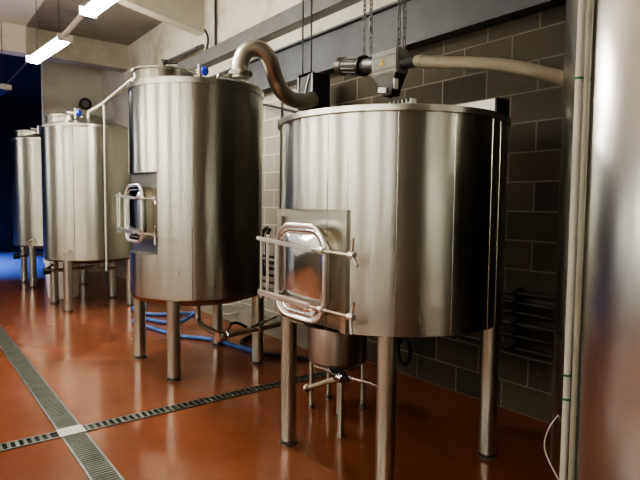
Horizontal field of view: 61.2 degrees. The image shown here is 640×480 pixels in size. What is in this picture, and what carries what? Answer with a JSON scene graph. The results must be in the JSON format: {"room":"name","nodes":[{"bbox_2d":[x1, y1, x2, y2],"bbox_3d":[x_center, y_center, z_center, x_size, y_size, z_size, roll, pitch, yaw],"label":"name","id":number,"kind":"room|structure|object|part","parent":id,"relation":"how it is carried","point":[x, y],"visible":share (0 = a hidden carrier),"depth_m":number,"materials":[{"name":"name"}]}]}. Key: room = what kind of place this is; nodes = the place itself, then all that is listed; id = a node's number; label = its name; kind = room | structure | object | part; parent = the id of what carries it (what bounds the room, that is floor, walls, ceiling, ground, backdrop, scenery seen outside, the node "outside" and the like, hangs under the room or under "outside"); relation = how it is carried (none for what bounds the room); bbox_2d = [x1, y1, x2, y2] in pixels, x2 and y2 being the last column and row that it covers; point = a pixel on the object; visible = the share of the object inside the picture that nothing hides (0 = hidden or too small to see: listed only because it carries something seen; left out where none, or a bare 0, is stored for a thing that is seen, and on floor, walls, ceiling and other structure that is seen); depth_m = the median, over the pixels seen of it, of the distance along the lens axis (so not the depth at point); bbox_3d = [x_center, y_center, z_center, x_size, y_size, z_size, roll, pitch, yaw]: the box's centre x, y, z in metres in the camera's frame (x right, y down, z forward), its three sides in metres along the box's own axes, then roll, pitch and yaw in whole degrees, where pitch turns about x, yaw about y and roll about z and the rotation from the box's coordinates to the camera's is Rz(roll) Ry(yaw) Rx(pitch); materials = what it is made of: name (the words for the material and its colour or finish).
{"room":"brewery","nodes":[
{"label":"brewery","id":0,"kind":"room"},
{"bbox_2d":[0,101,42,251],"bbox_3d":[-12.759,-1.922,15.446,8.770,4.830,0.200,-2,5,-38],"label":"wall","id":1,"kind":"structure","parent":0,"point":[14,116],"depth_m":17.43,"materials":[{"name":"blue paint"}]},
{"bbox_2d":[41,60,103,272],"bbox_3d":[-5.654,-1.657,12.413,1.240,4.830,0.200,-2,5,-38],"label":"wall partition","id":2,"kind":"structure","parent":0,"point":[63,85],"depth_m":12.16,"materials":[{"name":"beige paint"}]},
{"bbox_2d":[78,98,91,109],"bbox_3d":[-5.349,-3.063,12.246,0.260,0.260,0.320,-2,5,-38],"label":"pipe","id":3,"kind":"object","parent":2,"relation":"attached to","point":[84,103],"visible":1,"depth_m":12.13,"materials":[{"name":"metal"}]},
{"bbox_2d":[0,0,161,104],"bbox_3d":[-5.034,-3.725,5.338,8.770,0.200,25.000,-2,5,-38],"label":"ceiling","id":4,"kind":"structure","parent":0,"point":[119,24],"depth_m":9.82,"materials":[{"name":"concrete"}]},
{"bbox_2d":[0,25,11,96],"bbox_3d":[-6.095,-3.314,10.153,0.180,1.248,1.723,-3,5,-41],"label":"strip light","id":5,"kind":"object","parent":4,"relation":"hanging from","point":[4,88],"visible":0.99,"depth_m":9.60,"materials":[{"name":"white plastic"}]},
{"bbox_3d":[-5.703,-3.341,9.701,0.009,1.130,0.010,-3,5,-41],"label":"hanger rod","id":6,"kind":"part","parent":5,"relation":"part of","materials":[{"name":"paint"}]},
{"bbox_2d":[0,89,8,96],"bbox_3d":[-6.101,-2.729,10.190,0.160,0.075,1.677,-3,5,-41],"label":"diffuser","id":7,"kind":"object","parent":5,"relation":"attached to","point":[2,91],"depth_m":9.67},
{"bbox_2d":[0,22,25,56],"bbox_3d":[-8.234,-3.593,7.963,6.900,0.500,0.340,-2,5,-38],"label":"beam","id":8,"kind":"structure","parent":4,"relation":"attached to","point":[13,35],"depth_m":9.82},
{"bbox_2d":[26,0,72,63],"bbox_3d":[-3.616,-3.100,7.163,0.180,1.248,1.416,-3,5,-42],"label":"strip light","id":9,"kind":"object","parent":4,"relation":"hanging from","point":[60,41],"visible":0.94,"depth_m":7.04,"materials":[{"name":"white plastic"}]},
{"bbox_2d":[5,62,27,84],"bbox_3d":[-4.817,-2.678,8.628,0.020,0.020,2.343,-2,5,-38],"label":"cable","id":10,"kind":"object","parent":9,"relation":"attached to","point":[22,67],"visible":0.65,"depth_m":8.62,"materials":[{"name":"paint"}]},
{"bbox_3d":[-3.944,-3.185,7.519,0.009,1.130,0.010,-3,5,-42],"label":"hanger rod","id":11,"kind":"part","parent":9,"relation":"part of","materials":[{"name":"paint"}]},
{"bbox_2d":[28,38,68,63],"bbox_3d":[-3.622,-2.515,7.200,0.160,0.075,1.375,-3,5,-42],"label":"diffuser","id":12,"kind":"object","parent":9,"relation":"attached to","point":[55,44],"depth_m":7.09,"materials":[{"name":"white plastic"}]},
{"bbox_2d":[63,14,84,36],"bbox_3d":[-2.814,-2.506,6.228,0.060,0.060,1.132,-2,4,-36],"label":"conduit","id":13,"kind":"object","parent":9,"relation":"attached to","point":[75,22],"visible":0.73,"depth_m":6.27,"materials":[{"name":"beige metal"}]},
{"bbox_2d":[79,0,116,18],"bbox_3d":[-1.898,-2.951,5.082,0.180,1.248,1.770,-3,5,-41],"label":"strip light","id":14,"kind":"object","parent":4,"relation":"hanging from","point":[93,8],"visible":1,"depth_m":5.54,"materials":[{"name":"white plastic"}]},
{"bbox_2d":[297,0,329,110],"bbox_3d":[-0.047,-2.470,5.599,0.252,2.235,0.260,-2,5,-38],"label":"box","id":15,"kind":"object","parent":4,"relation":"hanging from","point":[318,83],"visible":0.78,"depth_m":5.58,"materials":[{"name":"paint"}]},
{"bbox_3d":[-0.175,-2.648,5.601,0.017,1.881,0.017,3,4,30],"label":"hanger rod","id":16,"kind":"part","parent":15,"relation":"part of","materials":[{"name":"paint"}]},
{"bbox_3d":[-0.151,-1.534,5.585,0.014,0.368,0.260,-2,5,-38],"label":"frame","id":17,"kind":"part","parent":15,"relation":"part of","materials":[{"name":"metal"}]},
{"bbox_3d":[-0.083,-2.640,5.483,0.017,1.881,0.017,3,4,30],"label":"hanger rod","id":18,"kind":"part","parent":15,"relation":"part of","materials":[{"name":"paint"}]},
{"bbox_3d":[-0.052,-1.538,5.661,0.240,0.360,0.220,-2,5,-38],"label":"casing","id":19,"kind":"part","parent":15,"relation":"part of","materials":[{"name":"paint"}]},
{"bbox_2d":[362,0,372,56],"bbox_3d":[0.366,-2.426,4.009,0.034,2.125,0.130,-1,4,-26],"label":"chain","id":20,"kind":"object","parent":4,"relation":"hanging from","point":[364,10],"visible":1,"depth_m":4.04,"materials":[{"name":"metal"}]},
{"bbox_2d":[333,47,563,97],"bbox_3d":[1.050,-0.986,3.492,2.595,0.840,0.344,4,5,41],"label":"conveyor","id":21,"kind":"object","parent":20,"relation":"hanging from","point":[389,68],"visible":0.88,"depth_m":3.71,"materials":[{"name":"plastic"}]},
{"bbox_3d":[0.241,-1.368,4.256,0.146,0.192,0.334,-2,4,-34],"label":"motor","id":22,"kind":"part","parent":21,"relation":"part of","materials":[{"name":"metal"}]},
{"bbox_3d":[0.485,-1.098,3.879,0.140,0.156,0.230,-2,5,-38],"label":"spout","id":23,"kind":"part","parent":21,"relation":"part of","materials":[{"name":"grey metal"}]},
{"bbox_2d":[397,0,406,48],"bbox_3d":[0.576,-2.384,3.698,0.035,2.134,0.097,-1,4,-29],"label":"chain","id":24,"kind":"object","parent":4,"relation":"hanging from","point":[405,2],"visible":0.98,"depth_m":3.74,"materials":[{"name":"metal"}]},
{"bbox_2d":[0,251,552,479],"bbox_3d":[-5.087,1.294,5.654,9.170,0.200,25.400,-2,5,-38],"label":"floor","id":25,"kind":"structure","parent":0,"point":[85,355],"depth_m":4.16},
{"bbox_2d":[0,431,59,451],"bbox_3d":[-3.002,1.390,2.823,3.010,0.008,0.120,-2,5,-38],"label":"floor drain","id":26,"kind":"object","parent":25,"relation":"on","point":[36,439],"visible":1,"depth_m":3.63,"materials":[{"name":"metal"}]},
{"bbox_2d":[10,125,87,288],"bbox_3d":[-5.307,-0.653,10.727,1.412,3.046,1.404,-2,5,-38],"label":"tank","id":27,"kind":"object","parent":25,"relation":"on","point":[26,144],"visible":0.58,"depth_m":10.08,"materials":[{"name":"silver metal"}]},
{"bbox_3d":[-5.953,0.441,10.881,0.124,0.770,0.124,-2,5,-38],"label":"leg","id":28,"kind":"part","parent":27,"relation":"part of","materials":[{"name":"silver metal"}]},
{"bbox_3d":[-5.289,-2.028,10.643,1.404,0.260,1.404,-2,5,-38],"label":"lid","id":29,"kind":"part","parent":27,"relation":"part of","materials":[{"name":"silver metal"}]},
{"bbox_3d":[-5.397,0.491,10.162,0.124,0.770,0.124,-2,5,-38],"label":"leg","id":30,"kind":"part","parent":27,"relation":"part of","materials":[{"name":"silver metal"}]},
{"bbox_3d":[-4.677,0.464,10.718,0.124,0.770,0.124,-2,5,-38],"label":"leg","id":31,"kind":"part","parent":27,"relation":"part of","materials":[{"name":"silver metal"}]},
{"bbox_2d":[43,258,79,298],"bbox_3d":[-4.390,0.625,9.248,0.610,0.700,0.610,-2,5,-38],"label":"plastic bin","id":32,"kind":"object","parent":25,"relation":"on","point":[76,273],"visible":0.32,"depth_m":9.07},
{"bbox_2d":[0,325,124,479],"bbox_3d":[-2.516,1.271,4.792,0.160,0.008,14.500,-2,5,-38],"label":"floor drain","id":33,"kind":"object","parent":25,"relation":"on","point":[94,463],"visible":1,"depth_m":4.07,"materials":[{"name":"metal"}]},
{"bbox_2d":[56,424,86,436],"bbox_3d":[-1.743,1.336,3.793,0.170,0.011,0.150,-2,5,-38],"label":"plate","id":34,"kind":"object","parent":33,"relation":"on","point":[77,429],"visible":1,"depth_m":3.79,"materials":[{"name":"metal"}]},
{"bbox_2d":[40,108,132,312],"bbox_3d":[-3.616,-0.470,8.528,1.414,2.991,1.384,-2,5,-38],"label":"tank","id":35,"kind":"object","parent":25,"relation":"on","point":[72,154],"visible":0.84,"depth_m":7.92,"materials":[{"name":"silver metal"}]},
{"bbox_3d":[-4.263,0.614,8.681,0.124,0.735,0.124,-2,5,-38],"label":"leg","id":36,"kind":"part","parent":35,"relation":"part of","materials":[{"name":"silver metal"}]},
{"bbox_3d":[-3.707,0.665,7.962,0.124,0.735,0.124,-2,5,-38],"label":"leg","id":37,"kind":"part","parent":35,"relation":"part of","materials":[{"name":"silver metal"}]},
{"bbox_3d":[-3.599,-1.817,8.445,1.384,0.260,1.384,-2,5,-38],"label":"lid","id":38,"kind":"part","parent":35,"relation":"part of","materials":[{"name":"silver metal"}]},
{"bbox_2d":[87,77,133,270],"bbox_3d":[-2.654,-0.711,6.952,0.205,2.468,3.105,-2,4,-31],"label":"pipe","id":39,"kind":"object","parent":35,"relation":"attached to","point":[123,87],"visible":0.83,"depth_m":7.87,"materials":[{"name":"silver metal"}]},
{"bbox_3d":[-3.543,0.587,9.236,0.124,0.735,0.124,-2,5,-38],"label":"leg","id":40,"kind":"part","parent":35,"relation":"part of","materials":[{"name":"silver metal"}]},
{"bbox_3d":[-2.987,0.638,8.518,0.124,0.735,0.124,-2,5,-38],"label":"leg","id":41,"kind":"part","parent":35,"relation":"part of","materials":[{"name":"silver metal"}]},
{"bbox_2d":[131,304,251,352],"bbox_3d":[-1.806,1.087,7.078,0.945,0.110,3.418,-2,5,-38],"label":"hose","id":42,"kind":"object","parent":25,"relation":"on","point":[191,314],"visible":0.46,"depth_m":6.76,"materials":[{"name":"blue rubber"}]},
{"bbox_2d":[115,59,280,381],"bbox_3d":[-1.133,-0.238,5.539,1.662,2.955,1.374,-2,5,-38],"label":"tank","id":43,"kind":"object","parent":25,"relation":"on","point":[193,197],"visible":0.99,"depth_m":4.91,"materials":[{"name":"silver metal"}]},
{"bbox_3d":[-1.986,-0.254,5.306,0.016,0.355,0.015,-2,5,-38],"label":"hinge rod","id":44,"kind":"part","parent":43,"relation":"part of","materials":[{"name":"metal"}]},
{"bbox_3d":[-1.943,-0.267,5.249,0.018,0.390,0.017,-2,5,-38],"label":"hinge rod","id":45,"kind":"part","parent":43,"relation":"part of","materials":[{"name":"metal"}]},
{"bbox_3d":[-1.753,-0.249,5.062,0.030,0.430,0.370,-2,5,-38],"label":"plate","id":46,"kind":"part","parent":43,"relation":"part of","materials":[{"name":"silver metal"}]},
{"bbox_3d":[-1.731,-0.249,5.079,0.042,0.510,0.450,-2,5,-38],"label":"door","id":47,"kind":"part","parent":43,"relation":"part of","materials":[{"name":"silver metal"}]},
{"bbox_3d":[-1.877,0.851,5.630,0.120,0.695,0.120,-2,5,-38],"label":"leg","id":48,"kind":"part","parent":43,"relation":"part of","materials":[{"name":"silver metal"}]},
{"bbox_3d":[-1.545,-0.059,4.755,0.035,0.033,0.441,-2,5,-39],"label":"screw rod","id":49,"kind":"part","parent":43,"relation":"part of","materials":[{"name":"metal"}]},
{"bbox_3d":[-1.542,-0.368,4.735,0.035,0.033,0.441,-2,5,-39],"label":"screw rod","id":50,"kind":"part","parent":43,"relation":"part of","materials":[{"name":"metal"}]},
{"bbox_3d":[-1.676,-0.256,5.143,0.001,0.750,0.700,-2,5,-38],"label":"door panel","id":51,"kind":"part","parent":43,"relation":"part of","materials":[{"name":"silver metal"}]},
{"bbox_3d":[-1.333,0.901,4.928,0.120,0.695,0.120,-2,5,-38],"label":"leg","id":52,"kind":"part","parent":43,"relation":"part of","materials":[{"name":"silver metal"}]},
{"bbox_3d":[-1.228,-1.490,5.402,1.332,0.130,1.332,-2,5,-38],"label":"lid","id":53,"kind":"part","parent":43,"relation":"part of","materials":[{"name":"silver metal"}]},
{"bbox_3d":[-1.069,-1.566,5.020,0.050,0.088,0.090,2,4,15],"label":"handle","id":54,"kind":"part","parent":43,"relation":"part of","materials":[{"name":"blue plastic"}]},
{"bbox_3d":[-1.172,0.824,6.173,0.120,0.695,0.120,-2,5,-38],"label":"leg","id":55,"kind":"part","parent":43,"relation":"part of","materials":[{"name":"silver metal"}]},
{"bbox_3d":[-0.781,0.810,5.082,0.235,0.099,0.032,-3,5,-43],"label":"lever","id":56,"kind":"part","parent":43,"relation":"part of","materials":[{"name":"black rubber"}]},
{"bbox_3d":[-0.629,0.874,5.471,0.120,0.695,0.120,-2,5,-38],"label":"leg","id":57,"kind":"part","parent":43,"relation":"part of","materials":[{"name":"silver metal"}]},
{"bbox_2d":[228,40,318,108],"bbox_3d":[-0.396,-1.554,5.123,1.017,0.536,0.276,-2,5,-40],"label":"vent pipe","id":58,"kind":"object","parent":43,"relation":"attached to","point":[248,50],"visible":1,"depth_m":4.94,"materials":[{"name":"silver metal"}]},
{"bbox_2d":[82,366,360,431],"bbox_3d":[-0.647,1.301,4.638,2.600,0.008,0.120,-2,5,-38],"label":"floor drain","id":59,"kind":"object","parent":25,"relation":"on","point":[171,408],"visible":0.73,"depth_m":4.33,"materials":[{"name":"metal"}]},
{"bbox_2d":[240,334,308,360],"bbox_3d":[-0.422,1.206,5.822,0.417,0.048,1.634,-3,5,-43],"label":"hose","id":60,"kind":"object","parent":25,"relation":"on","point":[269,354],"visible":0.49,"depth_m":5.70,"materials":[{"name":"black rubber"}]},
{"bbox_2d":[303,327,376,437],"bbox_3d":[0.145,0.927,3.918,0.531,0.860,1.216,0,4,-6],"label":"vessel","id":61,"kind":"object","parent":25,"relation":"on","point":[330,352],"visible":0.74,"depth_m":4.07,"materials":[{"name":"silver metal"}]},
{"bbox_3d":[-0.069,1.123,4.278,0.034,0.380,0.034,-2,5,-38],"label":"leg","id":62,"kind":"part","parent":61,"relation":"part of","materials":[{"name":"silver metal"}]},
{"bbox_3d":[0.072,1.110,4.500,0.034,0.380,0.034,-2,5,-38],"label":"leg","id":63,"kind":"part","parent":61,"relation":"part of","materials":[{"name":"silver metal"}]},
{"bbox_3d":[0.144,1.136,4.101,0.034,0.380,0.034,-2,5,-38],"label":"leg","id":64,"kind":"part","parent":61,"relation":"part of","materials":[{"name":"silver metal"}]},
{"bbox_3d":[0.136,0.922,3.730,0.185,0.089,0.035,4,5,42],"label":"lever","id":65,"kind":"part","parent":61,"relation":"part of","materials":[{"name":"black plastic"}]},
{"bbox_3d":[0.145,1.171,3.753,0.052,0.395,0.051,-2,5,-38],"label":"support leg","id":66,"kind":"part","parent":61,"relation":"part of","materials":[{"name":"silver metal"}]},
{"bbox_3d":[0.339,1.126,4.297,0.034,0.380,0.034,-2,5,-38],"label":"leg","id":67,"kind":"part","parent":61,"relation":"part of","materials":[{"name":"silver metal"}]},
{"bbox_2d":[256,97,511,479],"bbox_3d":[0.420,0.236,3.482,1.501,2.300,1.442,-2,5,-38],"label":"tank","id":68,"kind":"object","parent":25,"relation":"on","point":[391,216],"visible":1,"depth_m":2.85,"materials":[{"name":"silver metal"}]},
{"bbox_3d":[-0.356,0.175,3.279,0.016,0.355,0.015,-2,5,-38],"label":"hinge rod","id":69,"kind":"part","parent":68,"relation":"part of","materials":[{"name":"metal"}]},
{"bbox_3d":[-0.313,0.162,3.223,0.018,0.390,0.017,-2,5,-38],"label":"hinge rod","id":70,"kind":"part","parent":68,"relation":"part of","materials":[{"name":"metal"}]},
{"bbox_3d":[-0.209,0.889,3.625,0.106,0.905,0.106,-2,5,-38],"label":"leg","id":71,"kind":"part","parent":68,"relation":"part of","materials":[{"name":"silver metal"}]},
{"bbox_3d":[-0.124,0.180,3.035,0.030,0.430,0.370,-2,5,-38],"label":"plate","id":72,"kind":"part","parent":68,"relation":"part of","materials":[{"name":"silver metal"}]},
{"bbox_3d":[-0.102,0.180,3.052,0.042,0.510,0.450,-2,5,-38],"label":"door","id":73,"kind":"part","parent":68,"relation":"part of","materials":[{"name":"silver metal"}]},
{"bbox_3d":[-0.046,0.152,3.115,0.001,0.655,0.670,-2,5,-38],"label":"door panel","id":74,"kind":"part","parent":68,"relation":"part of","materials":[{"name":"silver metal"}]},
{"bbox_3d":[0.044,0.366,2.779,0.035,0.033,0.311,-2,5,-39],"label":"screw rod","id":75,"kind":"part","parent":68,"relation":"part of","materials":[{"name":"metal"}]},
{"bbox_3d":[0.047,0.058,2.760,0.035,0.033,0.311,-2,5,-39],"label":"screw rod","id":76,"kind":"part","parent":68,"relation":"part of","materials":[{"name":"metal"}]},
{"bbox_3d":[0.353,0.941,2.898,0.106,0.905,0.106,-2,5,-38],"label":"leg","id":77,"kind":"part","parent":68,"relation":"part of","materials":[{"name":"silver metal"}]},
{"bbox_3d":[0.453,-0.717,3.440,1.442,0.040,1.442,-2,5,-38],"label":"lid","id":78,"kind":"part","parent":68,"relation":"part of","materials":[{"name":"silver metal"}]},
{"bbox_3d":[1.081,0.913,3.460,0.106,0.905,0.106,-2,5,-38],"label":"leg","id":79,"kind":"part","parent":68,"relation":"part of","materials":[{"name":"silver metal"}]},
{"bbox_3d":[1.051,-0.757,3.122,0.125,0.115,0.012,-2,5,-38],"label":"plate","id":80,"kind":"part","parent":68,"relation":"part of","materials":[{"name":"paint"}]},
{"bbox_2d":[544,0,639,479],"bbox_3d":[1.792,-0.453,1.930,1.700,3.900,1.700,-2,5,-38],"label":"tank","id":81,"kind":"object","parent":25,"relation":"on","point":[594,426],"visible":1,"depth_m":1.85,"materials":[{"name":"silver metal"}]},
{"bbox_2d":[101,0,565,423],"bbox_3d":[-1.510,-1.351,8.233,0.200,4.830,25.000,-2,5,-38],"label":"wall","id":82,"kind":"structure","parent":0,"point":[453,363],"depth_m":4.37,"materials":[{"name":"brick"}]},
{"bbox_2d":[23,27,128,72],"bbox_3d":[-4.763,-3.725,10.639,1.870,0.500,0.340,-2,5,-38],"label":"beam","id":83,"kind":"structure","parent":82,"relation":"attached to","point":[86,52],"depth_m":10.58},
{"bbox_2d":[116,0,203,35],"bbox_3d":[-5.307,-3.353,5.710,8.770,0.595,0.200,-2,5,-38],"label":"beam","id":84,"kind":"structure","parent":82,"relation":"attached to","point":[186,15],"depth_m":8.06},
{"bbox_2d":[168,44,204,61],"bbox_3d":[-2.190,-2.996,8.760,0.153,0.122,1.182,-2,5,-38],"label":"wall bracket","id":85,"kind":"object","parent":82,"relation":"attached to","point":[201,46],"visible":0.88,"depth_m":8.54,"materials":[{"name":"metal"}]},
{"bbox_2d":[204,29,208,48],"bbox_3d":[-1.717,-2.943,8.159,0.053,0.495,0.206,-2,5,-38],"label":"cable","id":86,"kind":"object","parent":82,"relation":"hanging from","point":[206,33],"visible":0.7,"depth_m":8.10,"materials":[{"name":"rubber"}]},
{"bbox_2d":[214,0,216,44],"bbox_3d":[-1.538,-3.288,7.960,0.036,0.930,0.034,-2,5,-38],"label":"conduit","id":87,"kind":"object","parent":82,"relation":"attached to","point":[215,1],"visible":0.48,"depth_m":7.95,"materials":[{"name":"metal"}]},
{"bbox_2d":[190,302,307,348],"bbox_3d":[-1.246,0.998,7.654,0.230,0.220,4.300,-2,5,-38],"label":"baseboard","id":88,"kind":"structure","parent":82,"relation":"attached to","point":[244,316],"depth_m":7.04,"materials":[{"name":"concrete"}]},
{"bbox_2d":[223,300,244,314],"bbox_3d":[-1.208,0.878,7.426,0.340,0.370,0.419,-2,5,-38],"label":"tubing","id":89,"kind":"object","parent":88,"relation":"on","point":[227,304],"visible":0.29,"depth_m":7.25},
{"bbox_2d":[262,226,271,275],"bbox_3d":[-0.688,0.140,6.820,0.166,0.636,0.112,3,5,39],"label":"hose","id":90,"kind":"object","parent":82,"relation":"hanging from","point":[266,229],"visible":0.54,"depth_m":6.78,"materials":[{"name":"black rubber"}]},
{"bbox_2d":[177,0,362,73],"bbox_3d":[0.989,-2.466,4.642,0.160,0.190,10.600,-2,5,-38],"label":"trim","id":91,"kind":"structure","parent":82,"relation":"attached to","point":[289,20],"depth_m":6.59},
{"bbox_2d":[263,103,298,112],"bbox_3d":[-0.533,-1.582,6.448,0.044,0.385,1.510,-1,4,-25],"label":"pipe","id":92,"kind":"object","parent":82,"relation":"attached to","point":[264,104],"visible":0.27,"depth_m":6.25,"materials":[{"name":"metal"}]},
{"bbox_2d":[210,0,565,93],"bbox_3d":[1.113,-1.949,4.522,0.160,0.457,10.400,-2,5,-38],"label":"beam","id":93,"kind":"structure","parent":82,"relation":"attached to","point":[428,22],"depth_m":5.09,"materials":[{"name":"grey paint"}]},
{"bbox_2d":[510,287,522,351],"bbox_3d":[1.508,0.616,4.161,0.110,0.500,0.025,-2,5,-38],"label":"clip","id":94,"kind":"object","parent":82,"relation":"attached to","point":[517,342],"visible":0.82,"depth_m":4.15,"materials":[{"name":"black metal"}]},
{"bbox_2d":[262,287,552,359],"bbox_3d":[0.321,0.728,5.682,0.038,0.038,5.900,-2,5,-38],"label":"pipe","id":95,"kind":"object","parent":94,"relation":"attached to","point":[476,339],"visible":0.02,"depth_m":4.14,"materials":[{"name":"black metal"}]},
{"bbox_2d":[397,337,411,366],"bbox_3d":[0.796,0.946,4.967,0.114,0.432,0.183,-2,5,-38],"label":"hose","id":96,"kind":"object","parent":95,"relation":"hanging from","point":[402,339],"visible":0.77,"depth_m":4.93,"materials":[{"name":"black rubber"}]},
{"bbox_2d":[263,280,552,346],"bbox_3d":[0.312,0.629,5.668,0.030,0.030,5.900,-2,5,-38],"label":"pipe","id":97,"kind":"object","parent":94,"relation":"attached to","point":[543,342],"visible":0.02,"depth_m":4.06,"materials":[{"name":"black metal"}]},
{"bbox_2d":[264,266,553,321],"bbox_3d":[0.314,0.449,5.657,0.030,0.030,5.900,-2,5,-38],"label":"pipe","id":98,"kind":"object","parent":94,"relation":"attached to","point":[540,317],"visible":0.02,"depth_m":4.03,"materials":[{"name":"black metal"}]},
{"bbox_2d":[263,260,554,311],"bbox_3d":[0.325,0.374,5.660,0.038,0.038,5.900,-2,5,-38],"label":"pipe","id":99,"kind":"object","parent":94,"relation":"attached to","point":[506,301],"visible":0.02,"depth_m":4.03,"materials":[{"name":"black metal"}]},
{"bbox_2d":[263,255,554,300],"bbox_3d":[0.316,0.299,5.648,0.030,0.030,5.900,-2,5,-38],"label":"pipe","id":100,"kind":"object","parent":94,"relation":"attached to","point":[536,296],"visible":0.02,"depth_m":4.02,"materials":[{"name":"metal"}]},
{"bbox_2d":[269,274,553,333],"bbox_3d":[0.323,0.538,5.670,0.038,0.038,5.900,-2,5,-38],"label":"pipe","id":101,"kind":"object","parent":94,"relation":"attached to","point":[505,322],"visible":0.02,"depth_m":4.05,"materials":[{"name":"black metal"}]}
]}

